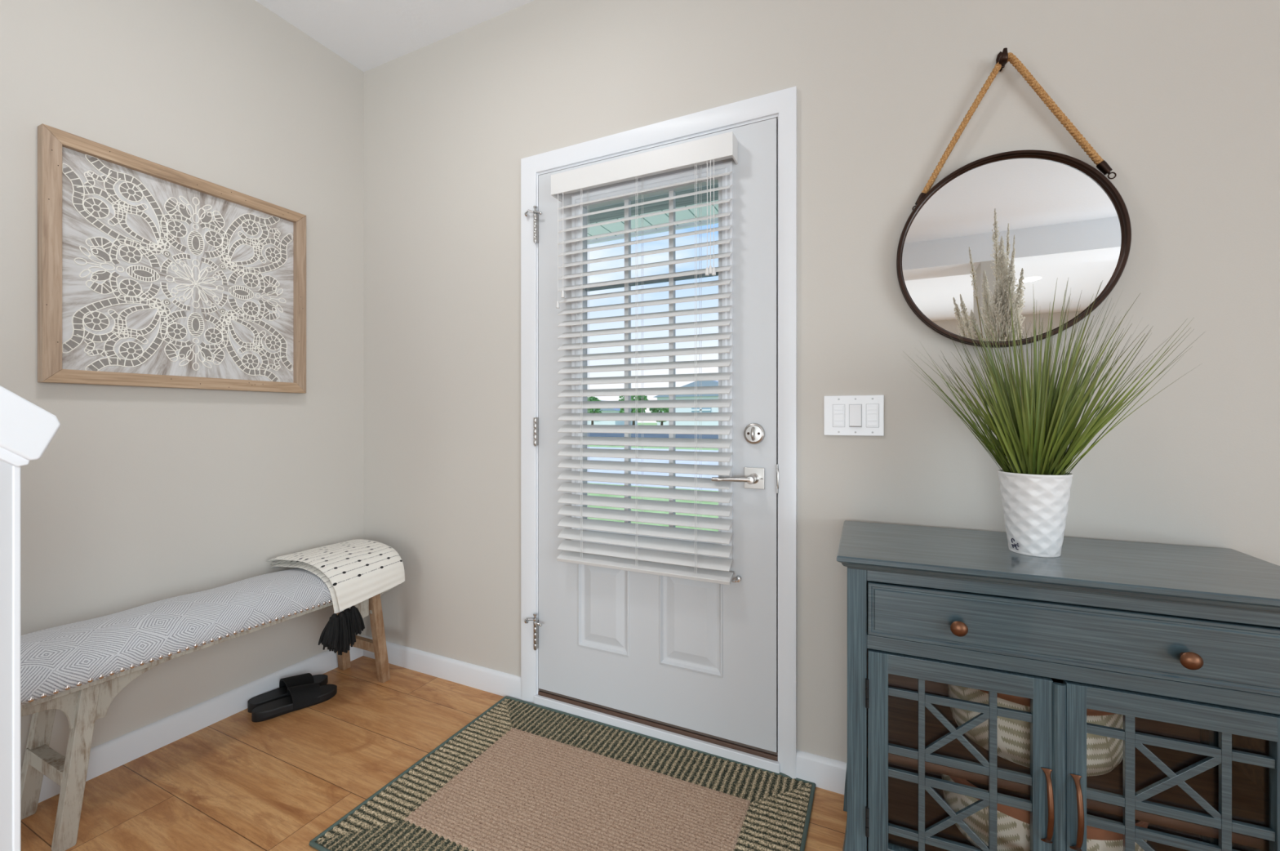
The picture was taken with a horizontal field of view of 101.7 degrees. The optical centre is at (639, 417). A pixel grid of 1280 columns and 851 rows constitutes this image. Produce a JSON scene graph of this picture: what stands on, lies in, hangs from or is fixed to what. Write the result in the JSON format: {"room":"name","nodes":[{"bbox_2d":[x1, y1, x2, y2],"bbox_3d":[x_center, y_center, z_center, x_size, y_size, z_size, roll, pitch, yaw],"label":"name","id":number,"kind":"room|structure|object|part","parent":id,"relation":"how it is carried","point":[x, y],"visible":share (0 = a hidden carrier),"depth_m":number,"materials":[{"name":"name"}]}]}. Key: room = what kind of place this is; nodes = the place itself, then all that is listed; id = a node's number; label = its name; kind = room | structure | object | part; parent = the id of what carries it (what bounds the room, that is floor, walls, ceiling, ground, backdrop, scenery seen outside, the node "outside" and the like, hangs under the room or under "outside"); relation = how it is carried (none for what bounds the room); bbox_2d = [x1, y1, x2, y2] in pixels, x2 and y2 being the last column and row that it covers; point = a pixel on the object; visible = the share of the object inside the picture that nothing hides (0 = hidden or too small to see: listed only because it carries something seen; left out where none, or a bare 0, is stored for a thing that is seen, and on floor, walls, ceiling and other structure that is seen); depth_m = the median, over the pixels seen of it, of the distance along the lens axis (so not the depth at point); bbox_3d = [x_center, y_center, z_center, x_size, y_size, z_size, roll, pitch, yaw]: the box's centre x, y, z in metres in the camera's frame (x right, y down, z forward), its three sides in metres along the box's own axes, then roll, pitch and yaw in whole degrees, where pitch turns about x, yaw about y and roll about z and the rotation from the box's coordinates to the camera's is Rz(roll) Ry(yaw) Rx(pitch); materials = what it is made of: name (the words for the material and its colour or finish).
{"room":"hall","nodes":[
{"label":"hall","id":0,"kind":"room"},
{"bbox_2d":[0,459,12,850],"bbox_3d":[-1.223,0.047,0.133,0.115,2.125,1.377,0,0,25],"label":"wall","id":1,"kind":"structure","parent":0,"point":[6,468],"depth_m":0.72,"materials":[{"name":"grey paint"}]},
{"bbox_2d":[12,465,21,850],"bbox_3d":[-0.928,0.587,0.756,0.119,1.047,0.008,0,0,25],"label":"trim","id":2,"kind":"structure","parent":1,"relation":"attached to","point":[16,470],"depth_m":0.73,"materials":[{"name":"white paint"}]},
{"bbox_2d":[0,385,60,466],"bbox_3d":[-1.207,-0.504,0.167,0.165,1.143,1.379,0,0,25],"label":"handrail","id":3,"kind":"object","parent":1,"relation":"attached to","point":[27,429],"visible":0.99,"depth_m":0.72,"materials":[{"name":"white paint"}]},
{"bbox_3d":[-1.213,-0.465,0.154,0.144,1.065,1.352,0,0,25],"label":"under moulding","id":4,"kind":"part","parent":3,"relation":"part of","materials":[{"name":"white paint"}]},
{"bbox_2d":[0,0,364,769],"bbox_3d":[-3.145,-0.258,-1.300,0.120,2.736,8.640,0,0,25],"label":"wall","id":5,"kind":"structure","parent":0,"point":[140,495],"depth_m":1.84,"materials":[{"name":"grey paint"}]},
{"bbox_2d":[37,124,306,393],"bbox_3d":[-1.567,-0.473,1.839,0.036,0.740,0.752,0,0,25],"label":"framed wall art","id":6,"kind":"object","parent":5,"relation":"attached to","point":[150,273],"visible":1,"depth_m":1.74,"materials":[{"name":"white fabric"}]},
{"bbox_3d":[-1.720,-0.473,1.518,0.035,0.739,0.040,0,0,25],"label":"frame rail","id":7,"kind":"part","parent":6,"relation":"part of","materials":[{"name":"brown wood"}]},
{"bbox_3d":[-1.567,-0.823,1.839,0.035,0.040,0.751,0,0,25],"label":"frame rail","id":8,"kind":"part","parent":6,"relation":"part of","materials":[{"name":"brown wood"}]},
{"bbox_3d":[-1.567,-0.123,1.839,0.035,0.040,0.750,0,0,25],"label":"frame rail","id":9,"kind":"part","parent":6,"relation":"part of","materials":[{"name":"brown wood"}]},
{"bbox_3d":[-1.415,-0.473,2.161,0.035,0.740,0.040,0,0,25],"label":"frame rail","id":10,"kind":"part","parent":6,"relation":"part of","materials":[{"name":"brown wood"}]},
{"bbox_2d":[38,635,363,802],"bbox_3d":[-1.979,1.066,1.002,0.014,0.088,3.200,0,0,25],"label":"baseboard","id":11,"kind":"structure","parent":5,"relation":"attached to","point":[107,756],"depth_m":1.82,"materials":[{"name":"white paint"}]},
{"bbox_2d":[254,0,534,71],"bbox_3d":[-0.379,-1.676,-2.611,6.200,0.100,8.640,0,0,25],"label":"ceiling","id":12,"kind":"structure","parent":0,"point":[367,34],"depth_m":2.14,"materials":[{"name":"white paint"}]},
{"bbox_2d":[21,655,847,850],"bbox_3d":[-0.409,1.160,-2.674,6.200,0.100,8.500,0,0,25],"label":"floor","id":13,"kind":"structure","parent":0,"point":[235,782],"depth_m":1.62,"materials":[{"name":"brown wood"}]},
{"bbox_2d":[21,567,394,850],"bbox_3d":[-1.397,0.845,1.799,0.324,0.530,1.117,0,0,25],"label":"bench","id":14,"kind":"object","parent":13,"relation":"on","point":[77,668],"visible":0.77,"depth_m":1.46,"materials":[{"name":"grey fabric"}]},
{"bbox_3d":[-1.695,0.905,1.470,0.063,0.410,0.084,0,0,25],"label":"leg","id":15,"kind":"part","parent":14,"relation":"part of","materials":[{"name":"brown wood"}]},
{"bbox_3d":[-1.478,0.905,1.367,0.033,0.410,0.084,0,0,25],"label":"leg","id":16,"kind":"part","parent":14,"relation":"part of","materials":[{"name":"brown wood"}]},
{"bbox_3d":[-1.392,0.682,1.792,0.310,0.012,1.108,0,0,25],"label":"nailhead trim","id":17,"kind":"part","parent":14,"relation":"part of","materials":[{"name":"silver metal"}]},
{"bbox_3d":[-1.398,0.697,1.802,0.296,0.016,1.093,0,0,25],"label":"seat rail","id":18,"kind":"part","parent":14,"relation":"part of","materials":[{"name":"grey fabric"}]},
{"bbox_2d":[266,538,404,654],"bbox_3d":[-1.216,0.711,2.121,0.401,0.350,0.389,0,0,25],"label":"throw blanket","id":19,"kind":"object","parent":14,"relation":"on","point":[353,571],"visible":1,"depth_m":2.02,"materials":[{"name":"white fabric"}]},
{"bbox_3d":[-1.309,0.905,2.281,0.046,0.410,0.108,0,0,-1],"label":"leg","id":20,"kind":"part","parent":14,"relation":"part of","materials":[{"name":"brown wood"}]},
{"bbox_3d":[-1.094,0.905,2.179,0.033,0.410,0.091,0,0,25],"label":"leg","id":21,"kind":"part","parent":14,"relation":"part of","materials":[{"name":"brown wood"}]},
{"bbox_2d":[247,672,328,712],"bbox_3d":[-1.398,1.071,2.080,0.099,0.078,0.280,0,0,35],"label":"slipper","id":22,"kind":"object","parent":13,"relation":"on","point":[304,678],"visible":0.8,"depth_m":2.06,"materials":[{"name":"black rubber"}]},
{"bbox_2d":[251,682,337,721],"bbox_3d":[-1.325,1.071,2.008,0.099,0.078,0.280,0,0,44],"label":"slipper","id":23,"kind":"object","parent":13,"relation":"on","point":[300,696],"visible":1,"depth_m":1.98,"materials":[{"name":"black rubber"}]},
{"bbox_2d":[308,695,815,850],"bbox_3d":[-0.165,1.103,1.463,1.172,0.015,0.788,0,0,25],"label":"rug","id":24,"kind":"object","parent":13,"relation":"on","point":[522,775],"visible":1,"depth_m":1.51,"materials":[{"name":"beige fabric"}]},
{"bbox_2d":[836,520,1279,850],"bbox_3d":[0.888,0.704,1.156,0.826,0.812,0.424,0,0,23],"label":"base cabinet","id":25,"kind":"object","parent":13,"relation":"on","point":[1181,642],"visible":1,"depth_m":1.03,"materials":[{"name":"teal paint"}]},
{"bbox_3d":[0.644,0.423,1.053,0.031,0.031,0.029,0,0,23],"label":"knob","id":26,"kind":"part","parent":25,"relation":"part of","materials":[{"name":"orange metal"}]},
{"bbox_3d":[0.650,0.736,1.077,0.326,0.458,0.020,0,0,23],"label":"door","id":27,"kind":"part","parent":25,"relation":"part of","materials":[{"name":"teal paint"}]},
{"bbox_2d":[947,677,1123,775],"bbox_3d":[0.894,0.659,1.190,0.338,0.174,0.275,0,0,23],"label":"basket","id":28,"kind":"object","parent":25,"relation":"on","point":[1104,753],"visible":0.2,"depth_m":1.10,"materials":[{"name":"beige wicker"}]},
{"bbox_2d":[941,773,1148,850],"bbox_3d":[0.898,0.886,1.183,0.379,0.162,0.310,0,0,23],"label":"basket","id":29,"kind":"object","parent":25,"relation":"in","point":[1013,824],"visible":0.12,"depth_m":1.09,"materials":[{"name":"beige wicker"}]},
{"bbox_3d":[0.780,0.747,0.994,0.019,0.143,0.031,0,0,23],"label":"handle","id":30,"kind":"part","parent":25,"relation":"part of","materials":[{"name":"orange metal"}]},
{"bbox_2d":[905,278,1203,556],"bbox_3d":[0.853,0.004,1.124,0.470,0.588,0.465,0,0,-14],"label":"potted grass","id":31,"kind":"object","parent":25,"relation":"on","point":[1034,429],"depth_m":1.10,"materials":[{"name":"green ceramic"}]},
{"bbox_2d":[997,469,1072,556],"bbox_3d":[0.876,0.209,1.158,0.133,0.178,0.133,0,0,25],"label":"pot","id":32,"kind":"object","parent":31,"relation":"attached to","point":[1035,502],"depth_m":1.11,"materials":[{"name":"white ceramic"}]},
{"bbox_2d":[866,684,1269,850],"bbox_3d":[0.902,0.756,1.189,0.750,0.018,0.328,0,0,23],"label":"shelf","id":33,"kind":"object","parent":25,"relation":"attached to","point":[1250,797],"depth_m":1.09,"materials":[{"name":"blue wood"}]},
{"bbox_3d":[0.823,0.342,1.007,0.706,0.028,0.018,0,0,23],"label":"rail","id":34,"kind":"part","parent":25,"relation":"part of","materials":[{"name":"teal paint"}]},
{"bbox_3d":[0.823,0.488,1.007,0.706,0.030,0.018,0,0,23],"label":"rail","id":35,"kind":"part","parent":25,"relation":"part of","materials":[{"name":"teal paint"}]},
{"bbox_3d":[0.820,0.414,0.999,0.702,0.114,0.015,0,0,23],"label":"drawer","id":36,"kind":"part","parent":25,"relation":"part of","materials":[{"name":"teal paint"}]},
{"bbox_3d":[0.821,0.747,0.976,0.019,0.143,0.031,0,0,23],"label":"handle","id":37,"kind":"part","parent":25,"relation":"part of","materials":[{"name":"orange metal"}]},
{"bbox_3d":[0.981,0.736,0.934,0.354,0.458,0.020,0,0,23],"label":"door","id":38,"kind":"part","parent":25,"relation":"part of","materials":[{"name":"teal paint"}]},
{"bbox_3d":[0.964,0.423,0.915,0.031,0.031,0.029,0,0,23],"label":"knob","id":39,"kind":"part","parent":25,"relation":"part of","materials":[{"name":"orange metal"}]},
{"bbox_2d":[364,0,1279,762],"bbox_3d":[1.441,-0.258,1.230,6.000,2.736,0.140,0,0,25],"label":"wall","id":40,"kind":"structure","parent":0,"point":[1180,99],"depth_m":1.54,"materials":[{"name":"grey paint"}]},
{"bbox_2d":[363,635,846,794],"bbox_3d":[1.408,1.066,1.160,6.000,0.088,0.014,0,0,25],"label":"baseboard","id":41,"kind":"structure","parent":40,"relation":"attached to","point":[827,773],"depth_m":2.12,"materials":[{"name":"white paint"}]},
{"bbox_2d":[524,117,777,751],"bbox_3d":[-0.007,0.054,1.827,0.952,1.988,0.109,0,0,25],"label":"door","id":42,"kind":"structure","parent":40,"relation":"in","point":[699,655],"depth_m":1.76,"materials":[{"name":"white paint"}]},
{"bbox_2d":[551,131,741,584],"bbox_3d":[-0.002,-0.183,1.796,0.695,1.421,0.069,0,0,25],"label":"window blind","id":43,"kind":"object","parent":42,"relation":"attached to","point":[724,146],"visible":1,"depth_m":1.77,"materials":[{"name":"white plastic"}]},
{"bbox_3d":[-0.291,-0.616,1.903,0.035,0.429,0.013,0,0,25],"label":"pull cord","id":44,"kind":"part","parent":43,"relation":"part of","materials":[{"name":"white plastic"}]},
{"bbox_3d":[-0.200,-0.169,1.888,0.007,1.343,0.047,0,0,25],"label":"ladder cord","id":45,"kind":"part","parent":43,"relation":"part of","materials":[{"name":"white fabric"}]},
{"bbox_3d":[-0.002,0.510,1.792,0.650,0.030,0.048,0,0,25],"label":"rail","id":46,"kind":"part","parent":43,"relation":"part of","materials":[{"name":"white"}]},
{"bbox_3d":[0.190,-0.169,1.703,0.007,1.343,0.047,0,0,25],"label":"ladder cord","id":47,"kind":"part","parent":43,"relation":"part of","materials":[{"name":"white fabric"}]},
{"bbox_3d":[0.224,-0.641,1.658,0.035,0.378,0.013,0,0,25],"label":"tilt cord","id":48,"kind":"part","parent":43,"relation":"part of","materials":[{"name":"white plastic"}]},
{"bbox_3d":[0.028,-0.186,1.832,0.614,1.288,0.042,0,0,25],"label":"glazing frame","id":49,"kind":"part","parent":42,"relation":"part of","materials":[{"name":"white paint"}]},
{"bbox_3d":[0.302,0.192,1.652,0.139,0.033,0.057,0,0,25],"label":"lever handle","id":50,"kind":"part","parent":42,"relation":"part of","materials":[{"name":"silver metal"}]},
{"bbox_3d":[0.364,0.192,1.658,0.064,0.067,0.008,0,0,25],"label":"lever plate","id":51,"kind":"part","parent":42,"relation":"part of","materials":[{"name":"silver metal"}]},
{"bbox_2d":[533,688,780,773],"bbox_3d":[0.044,1.079,1.883,0.933,0.061,0.156,0,0,25],"label":"threshold","id":52,"kind":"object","parent":40,"relation":"attached to","point":[752,755],"depth_m":1.79,"materials":[{"name":"white metal"}]},
{"bbox_2d":[520,86,796,777],"bbox_3d":[0.039,0.049,1.884,1.043,2.123,0.158,0,0,25],"label":"trim","id":53,"kind":"structure","parent":40,"relation":"attached to","point":[781,104],"depth_m":1.68,"materials":[{"name":"white paint"}]},
{"bbox_3d":[0.437,0.190,1.639,0.008,0.090,0.040,0,0,25],"label":"strike plate","id":54,"kind":"part","parent":53,"relation":"part of","materials":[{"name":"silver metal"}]},
{"bbox_2d":[823,395,884,435],"bbox_3d":[0.626,-0.007,1.530,0.164,0.119,0.014,0,0,25],"label":"light switch","id":55,"kind":"object","parent":40,"relation":"attached to","point":[843,415],"visible":1,"depth_m":1.53,"materials":[{"name":"white plastic"}]},
{"bbox_2d":[995,48,1008,71],"bbox_3d":[0.945,-0.941,1.359,0.020,0.057,0.049,0,0,25],"label":"wall hook","id":56,"kind":"object","parent":40,"relation":"attached to","point":[1002,59],"visible":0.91,"depth_m":1.34,"materials":[{"name":"brown metal"}]},
{"bbox_3d":[0.955,-0.943,1.380,0.020,0.053,0.004,0,0,25],"label":"plate","id":57,"kind":"part","parent":56,"relation":"part of","materials":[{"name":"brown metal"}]},
{"bbox_3d":[0.945,-0.932,1.358,0.019,0.038,0.046,0,0,25],"label":"hook arm","id":58,"kind":"part","parent":56,"relation":"part of","materials":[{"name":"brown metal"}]},
{"bbox_2d":[896,52,1131,347],"bbox_3d":[0.950,-0.566,1.361,0.502,0.761,0.036,0,0,25],"label":"round mirror","id":59,"kind":"object","parent":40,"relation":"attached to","point":[1020,220],"visible":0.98,"depth_m":1.35,"materials":[{"name":"brown metal"}]},
{"bbox_2d":[902,157,1121,341],"bbox_3d":[0.949,-0.436,1.359,0.481,0.481,0.001,0,0,25],"label":"mirror glass","id":60,"kind":"object","parent":59,"relation":"attached to","point":[1020,223],"depth_m":1.35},
{"bbox_3d":[0.950,-0.436,1.361,0.502,0.502,0.036,0,0,25],"label":"frame","id":61,"kind":"part","parent":59,"relation":"part of","materials":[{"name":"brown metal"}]},
{"label":"outside","id":62,"kind":"structure","parent":0,"visible":0},
{"bbox_2d":[587,456,718,490],"bbox_3d":[3.775,1.426,13.159,180.000,0.008,7.300,0,0,25],"label":"driveway","id":63,"kind":"structure","parent":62,"point":[715,463],"depth_m":13.59,"materials":[{"name":"concrete"}]},
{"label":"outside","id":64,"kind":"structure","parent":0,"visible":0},
{"bbox_2d":[587,422,718,531],"bbox_3d":[29.173,1.570,66.745,180.000,0.280,137.700,0,0,25],"label":"ground","id":65,"kind":"structure","parent":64,"point":[639,424],"depth_m":8.97,"materials":[{"name":"green plant"}]},
{"bbox_2d":[587,395,602,424],"bbox_3d":[-6.723,-0.831,73.676,3.041,4.593,3.178,0,0,-16],"label":"tree","id":66,"kind":"object","parent":65,"relation":"on","point":[589,398],"visible":0.21,"depth_m":73.05,"materials":[{"name":"green plant"}]},
{"bbox_3d":[-6.723,-1.372,73.676,3.041,3.510,3.178,0,0,-16],"label":"crown","id":67,"kind":"part","parent":66,"relation":"part of","materials":[{"name":"green plant"}]},
{"bbox_2d":[587,400,636,424],"bbox_3d":[-7.451,-0.880,98.877,12.000,4.620,10.000,0,0,25],"label":"house","id":68,"kind":"structure","parent":65,"relation":"on","point":[604,410],"depth_m":93.30,"materials":[{"name":"white"}]},
{"bbox_2d":[617,395,648,424],"bbox_3d":[-0.856,-1.128,66.314,4.116,5.187,4.112,0,0,25],"label":"tree","id":69,"kind":"object","parent":65,"relation":"on","point":[637,397],"visible":0.26,"depth_m":65.71,"materials":[{"name":"green plant"}]},
{"bbox_3d":[-0.856,-1.772,66.314,4.116,3.899,4.112,0,0,25],"label":"crown","id":70,"kind":"part","parent":69,"relation":"part of","materials":[{"name":"green plant"}]},
{"bbox_2d":[648,407,668,425],"bbox_3d":[2.853,-0.276,66.849,3.364,3.487,3.442,0,0,25],"label":"tree","id":71,"kind":"object","parent":65,"relation":"on","point":[654,410],"visible":0.29,"depth_m":66.37,"materials":[{"name":"green plant"}]},
{"bbox_2d":[653,380,718,425],"bbox_3d":[11.496,-2.130,79.384,16.000,7.120,11.000,0,0,25],"label":"house","id":72,"kind":"structure","parent":65,"relation":"on","point":[700,383],"depth_m":75.21,"materials":[{"name":"white"}]},
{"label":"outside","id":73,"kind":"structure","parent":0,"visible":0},
{"bbox_2d":[587,183,718,223],"bbox_3d":[0.766,-1.690,3.541,7.200,0.200,0.300,0,0,25],"label":"beam","id":74,"kind":"structure","parent":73,"point":[701,197],"depth_m":3.90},
{"bbox_2d":[587,200,718,240],"bbox_3d":[0.937,-1.670,3.903,7.200,0.040,0.500,0,0,25],"label":"eave","id":75,"kind":"object","parent":74,"relation":"attached to","point":[701,211],"depth_m":4.37},
{"bbox_2d":[587,218,718,244],"bbox_3d":[1.051,-1.698,4.142,7.200,0.145,0.030,0,0,25],"label":"fascia","id":76,"kind":"object","parent":75,"relation":"attached to","point":[716,220],"depth_m":4.58,"materials":[{"name":"white paint"}]},
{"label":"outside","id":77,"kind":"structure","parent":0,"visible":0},
{"bbox_2d":[587,432,718,448],"bbox_3d":[13.690,1.425,34.079,180.000,0.010,26.000,0,0,25],"label":"road","id":78,"kind":"structure","parent":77,"point":[589,434],"depth_m":41.63,"materials":[{"name":"grey asphalt"}]},
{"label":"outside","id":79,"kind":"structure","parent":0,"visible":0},
{"bbox_2d":[587,446,718,452],"bbox_3d":[7.137,1.424,20.253,180.000,0.012,1.400,0,0,25],"label":"sidewalk","id":80,"kind":"structure","parent":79,"point":[690,450],"depth_m":23.34,"materials":[{"name":"concrete"}]}
]}

